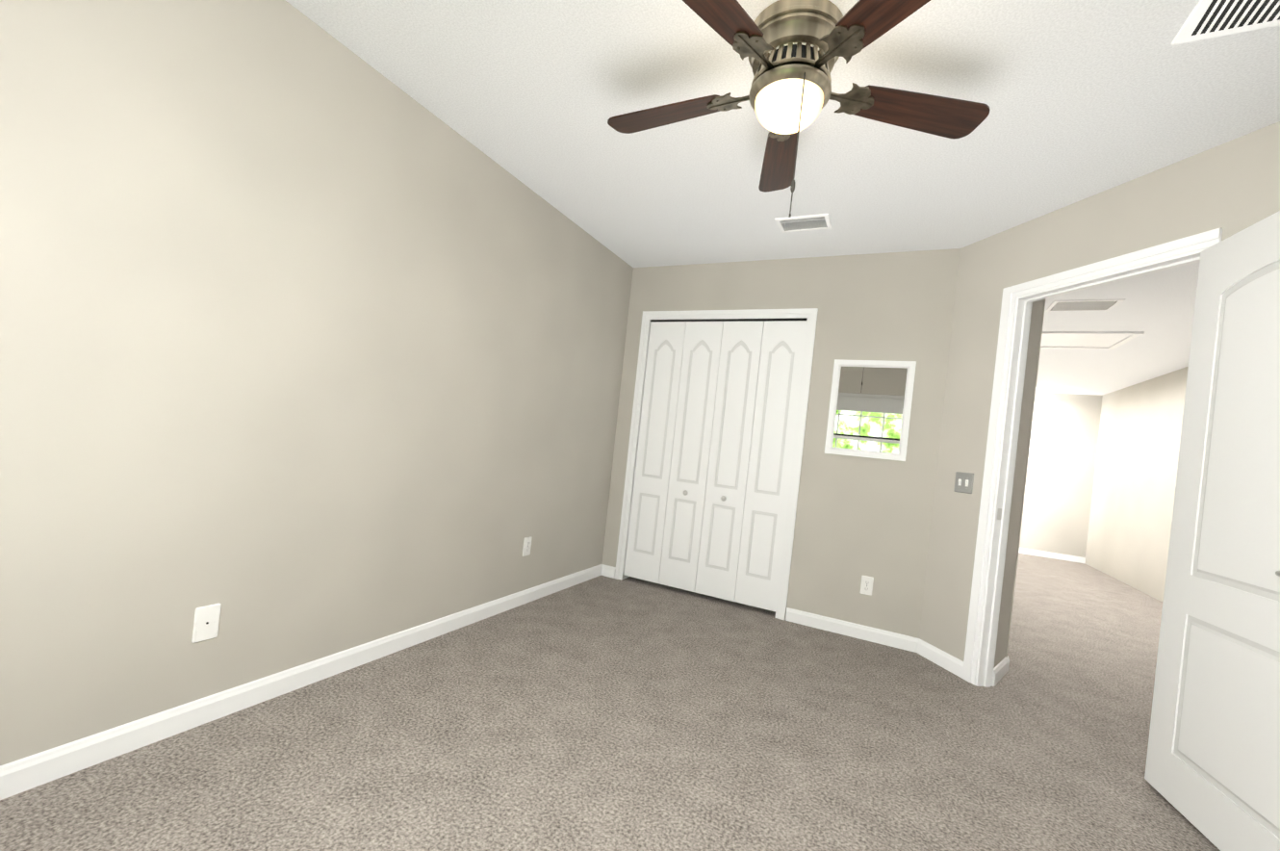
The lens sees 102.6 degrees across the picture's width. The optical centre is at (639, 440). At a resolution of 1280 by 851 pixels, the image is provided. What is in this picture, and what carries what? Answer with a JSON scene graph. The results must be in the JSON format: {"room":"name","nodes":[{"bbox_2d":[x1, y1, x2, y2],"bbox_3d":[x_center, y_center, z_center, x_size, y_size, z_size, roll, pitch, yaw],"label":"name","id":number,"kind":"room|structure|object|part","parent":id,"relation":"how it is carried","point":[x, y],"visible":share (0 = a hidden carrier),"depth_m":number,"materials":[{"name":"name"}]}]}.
{"room":"empty bedroom","nodes":[
{"label":"empty bedroom","id":0,"kind":"room"},
{"bbox_2d":[0,0,633,765],"bbox_3d":[-1.108,-0.248,2.308,0.120,2.440,4.210,6,0,26],"label":"wall","id":1,"kind":"structure","parent":0,"point":[312,341],"depth_m":1.74,"materials":[{"name":"paint"}]},
{"bbox_2d":[191,603,221,642],"bbox_3d":[-1.431,0.603,1.695,0.008,0.115,0.070,6,0,26],"label":"outlet plate","id":2,"kind":"object","parent":1,"relation":"attached to","point":[206,622],"visible":1,"depth_m":1.69,"materials":[{"name":"white plastic"}]},
{"bbox_2d":[0,563,602,799],"bbox_3d":[-1.173,0.929,2.279,0.014,0.085,3.970,6,0,26],"label":"baseboard","id":3,"kind":"structure","parent":1,"relation":"attached to","point":[26,773],"depth_m":1.77,"materials":[{"name":"white wood"}]},
{"bbox_2d":[522,536,532,556],"bbox_3d":[-0.699,0.658,3.185,0.009,0.115,0.070,6,0,26],"label":"electrical outlet","id":4,"kind":"object","parent":1,"relation":"attached to","point":[526,546],"visible":1,"depth_m":3.18,"materials":[{"name":"white plastic"}]},
{"bbox_2d":[0,552,1220,850],"bbox_3d":[2.642,1.426,4.788,5.300,0.100,12.470,6,0,26],"label":"floor","id":5,"kind":"structure","parent":0,"point":[601,712],"depth_m":1.85,"materials":[{"name":"carpet"}]},
{"bbox_2d":[601,248,960,638],"bbox_3d":[0.877,-0.038,3.604,2.318,2.440,0.120,6,0,26],"label":"wall","id":6,"kind":"structure","parent":0,"point":[857,518],"depth_m":3.30,"materials":[{"name":"paint"}]},
{"bbox_2d":[624,321,686,583],"bbox_3d":[0.116,0.079,3.931,0.290,1.977,0.025,6,0,26],"label":"closet door leaf","id":7,"kind":"structure","parent":6,"relation":"in","point":[654,449],"depth_m":3.92,"materials":[{"name":"white wood"}]},
{"bbox_2d":[658,321,723,591],"bbox_3d":[0.377,0.107,3.802,0.290,1.977,0.025,6,0,26],"label":"closet door leaf","id":8,"kind":"structure","parent":6,"relation":"in","point":[691,446],"depth_m":3.79,"materials":[{"name":"white wood"}]},
{"bbox_2d":[682,489,725,501],"bbox_3d":[0.465,0.399,3.712,0.331,0.038,0.032,6,0,26],"label":"door knob","id":9,"kind":"object","parent":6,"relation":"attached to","point":[723,498],"visible":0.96,"depth_m":3.65,"materials":[{"name":"white metal"}]},
{"bbox_2d":[614,307,818,619],"bbox_3d":[0.522,0.101,3.762,1.299,2.089,0.136,6,0,26],"label":"trim","id":10,"kind":"structure","parent":6,"relation":"attached to","point":[809,315],"depth_m":3.57,"materials":[{"name":"white wood"}]},
{"bbox_2d":[650,318,807,322],"bbox_3d":[0.616,-0.871,3.743,1.179,0.016,0.038,6,0,26],"label":"trim","id":11,"kind":"structure","parent":6,"relation":"attached to","point":[748,320],"depth_m":3.68,"materials":[{"name":"black"}]},
{"bbox_2d":[694,321,764,601],"bbox_3d":[0.638,0.135,3.673,0.290,1.977,0.025,6,0,26],"label":"closet door leaf","id":12,"kind":"structure","parent":6,"relation":"in","point":[729,450],"depth_m":3.66,"materials":[{"name":"white wood"}]},
{"bbox_2d":[601,563,918,652],"bbox_3d":[0.687,1.126,3.563,2.208,0.085,0.014,6,0,26],"label":"baseboard","id":13,"kind":"structure","parent":6,"relation":"attached to","point":[866,632],"depth_m":3.25,"materials":[{"name":"white wood"}]},
{"bbox_2d":[734,320,806,611],"bbox_3d":[0.899,0.162,3.544,0.290,1.977,0.025,6,0,26],"label":"closet door leaf","id":14,"kind":"structure","parent":6,"relation":"in","point":[770,461],"depth_m":3.53,"materials":[{"name":"white wood"}]},
{"bbox_2d":[859,575,873,595],"bbox_3d":[1.422,0.910,3.217,0.070,0.115,0.009,6,0,26],"label":"outlet","id":15,"kind":"object","parent":6,"relation":"attached to","point":[866,585],"visible":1,"depth_m":3.21,"materials":[{"name":"white plastic"}]},
{"bbox_2d":[824,358,916,460],"bbox_3d":[1.452,-0.200,3.253,0.472,0.615,0.020,6,0,26],"label":"mirror","id":16,"kind":"object","parent":6,"relation":"attached to","point":[870,408],"visible":1,"depth_m":3.25,"materials":[{"name":"white mirror"}]},
{"bbox_2d":[285,0,1279,395],"bbox_3d":[2.911,-1.099,4.787,5.300,0.100,12.470,6,0,26],"label":"ceiling","id":17,"kind":"structure","parent":0,"point":[1085,98],"depth_m":2.06,"materials":[{"name":"paint"}]},
{"bbox_2d":[607,0,989,217],"bbox_3d":[0.430,-0.988,1.674,1.255,0.643,1.298,6,0,26],"label":"ceiling fan","id":18,"kind":"object","parent":17,"relation":"hanging from","point":[790,95],"visible":1,"depth_m":1.57,"materials":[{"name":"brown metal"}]},
{"bbox_3d":[0.092,-1.180,1.863,0.447,0.006,0.146,6,11,29],"label":"blade","id":19,"kind":"part","parent":18,"relation":"part of","materials":[{"name":"brown wood"}]},
{"bbox_3d":[0.159,-1.173,1.340,0.447,0.006,0.146,6,11,-43],"label":"blade","id":20,"kind":"part","parent":18,"relation":"part of","materials":[{"name":"brown wood"}]},
{"bbox_3d":[0.566,-1.130,2.089,0.146,0.006,0.447,-5,-2,10],"label":"blade","id":21,"kind":"part","parent":18,"relation":"part of","materials":[{"name":"brown wood"}]},
{"bbox_3d":[0.474,-1.046,1.648,0.215,0.083,0.215,6,0,26],"label":"glass","id":22,"kind":"part","parent":18,"relation":"part of","materials":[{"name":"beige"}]},
{"label":"blade","id":23,"kind":"part","parent":18,"relation":"part of","materials":[{"name":"brown wood"}]},
{"bbox_3d":[0.926,-1.091,1.706,0.447,0.006,0.146,6,-11,-7],"label":"blade","id":24,"kind":"part","parent":18,"relation":"part of","materials":[{"name":"brown wood"}]},
{"bbox_2d":[774,213,831,232],"bbox_3d":[0.951,-1.296,2.969,0.292,0.092,0.192,6,0,26],"label":"ceiling vent","id":25,"kind":"object","parent":17,"relation":"in","point":[780,220],"visible":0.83,"depth_m":2.94,"materials":[{"name":"white metal"}]},
{"bbox_2d":[1044,298,1126,311],"bbox_3d":[3.298,-1.004,3.823,0.400,0.007,0.290,6,0,26],"label":"ceiling vent","id":26,"kind":"object","parent":17,"relation":"in","point":[1083,305],"visible":1,"depth_m":3.80,"materials":[{"name":"white metal"}]},
{"bbox_2d":[1040,331,1144,349],"bbox_3d":[3.887,-0.936,4.813,1.050,0.018,0.650,6,0,26],"label":"ceiling hatch","id":27,"kind":"object","parent":17,"relation":"attached to","point":[1091,340],"visible":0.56,"depth_m":4.67,"materials":[{"name":"white"}]},
{"bbox_2d":[1170,0,1279,45],"bbox_3d":[1.670,-1.175,1.293,0.362,0.007,0.365,6,0,26],"label":"ceiling vent","id":28,"kind":"object","parent":17,"relation":"in","point":[1209,18],"visible":1,"depth_m":1.43,"materials":[{"name":"white metal"}]},
{"bbox_2d":[993,299,1044,667],"bbox_3d":[2.066,0.089,2.859,0.337,2.440,0.100,6,0,-44],"label":"wall","id":29,"kind":"structure","parent":0,"point":[1018,479],"depth_m":2.82,"materials":[{"name":"paint"}]},
{"bbox_2d":[991,655,1009,686],"bbox_3d":[1.986,1.265,2.823,0.351,0.085,0.014,6,0,-44],"label":"baseboard","id":30,"kind":"structure","parent":29,"relation":"attached to","point":[1000,670],"depth_m":2.80,"materials":[{"name":"white wood"}]},
{"bbox_2d":[1005,299,1188,657],"bbox_3d":[4.482,0.344,5.368,2.175,2.440,8.955,6,0,26],"label":"wall","id":31,"kind":"structure","parent":0,"point":[1100,482],"depth_m":6.79,"materials":[{"name":"paint"}]},
{"bbox_2d":[1018,547,1085,563],"bbox_3d":[5.967,1.685,7.637,1.035,0.085,0.014,6,0,26],"label":"baseboard","id":32,"kind":"structure","parent":31,"relation":"attached to","point":[1062,556],"depth_m":7.56,"materials":[{"name":"white wood"}]},
{"bbox_2d":[919,121,1279,661],"bbox_3d":[2.014,0.084,2.385,0.088,2.440,1.459,6,0,-14],"label":"wall","id":33,"kind":"structure","parent":0,"point":[1230,188],"depth_m":2.71,"materials":[{"name":"paint"}]},
{"bbox_2d":[916,638,963,677],"bbox_3d":[1.840,1.249,2.374,0.014,0.085,1.459,6,0,-14],"label":"baseboard","id":34,"kind":"structure","parent":33,"relation":"attached to","point":[942,658],"depth_m":2.91,"materials":[{"name":"white wood"}]},
{"bbox_2d":[953,471,973,493],"bbox_3d":[1.818,0.238,2.887,0.016,0.115,0.116,6,0,-14],"label":"light switch","id":35,"kind":"object","parent":33,"relation":"attached to","point":[963,482],"visible":1,"depth_m":2.88,"materials":[{"name":"grey"}]},
{"bbox_2d":[997,508,1001,519],"bbox_3d":[1.881,0.386,2.686,0.028,0.060,0.002,6,0,-14],"label":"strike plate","id":36,"kind":"structure","parent":33,"relation":"attached to","point":[999,514],"depth_m":2.69,"materials":[{"name":"white metal"}]},
{"bbox_2d":[961,228,1222,687],"bbox_3d":[1.998,0.249,2.350,0.106,2.108,0.870,6,0,-14],"label":"door frame","id":37,"kind":"structure","parent":33,"relation":"attached to","point":[1018,300],"depth_m":2.69,"materials":[{"name":"white wood"}]},
{"bbox_2d":[1144,210,1279,850],"bbox_3d":[1.933,0.276,1.606,0.033,2.018,0.724,6,0,18],"label":"door","id":38,"kind":"structure","parent":33,"relation":"in","point":[1212,774],"depth_m":1.70,"materials":[{"name":"white wood"}]}
]}

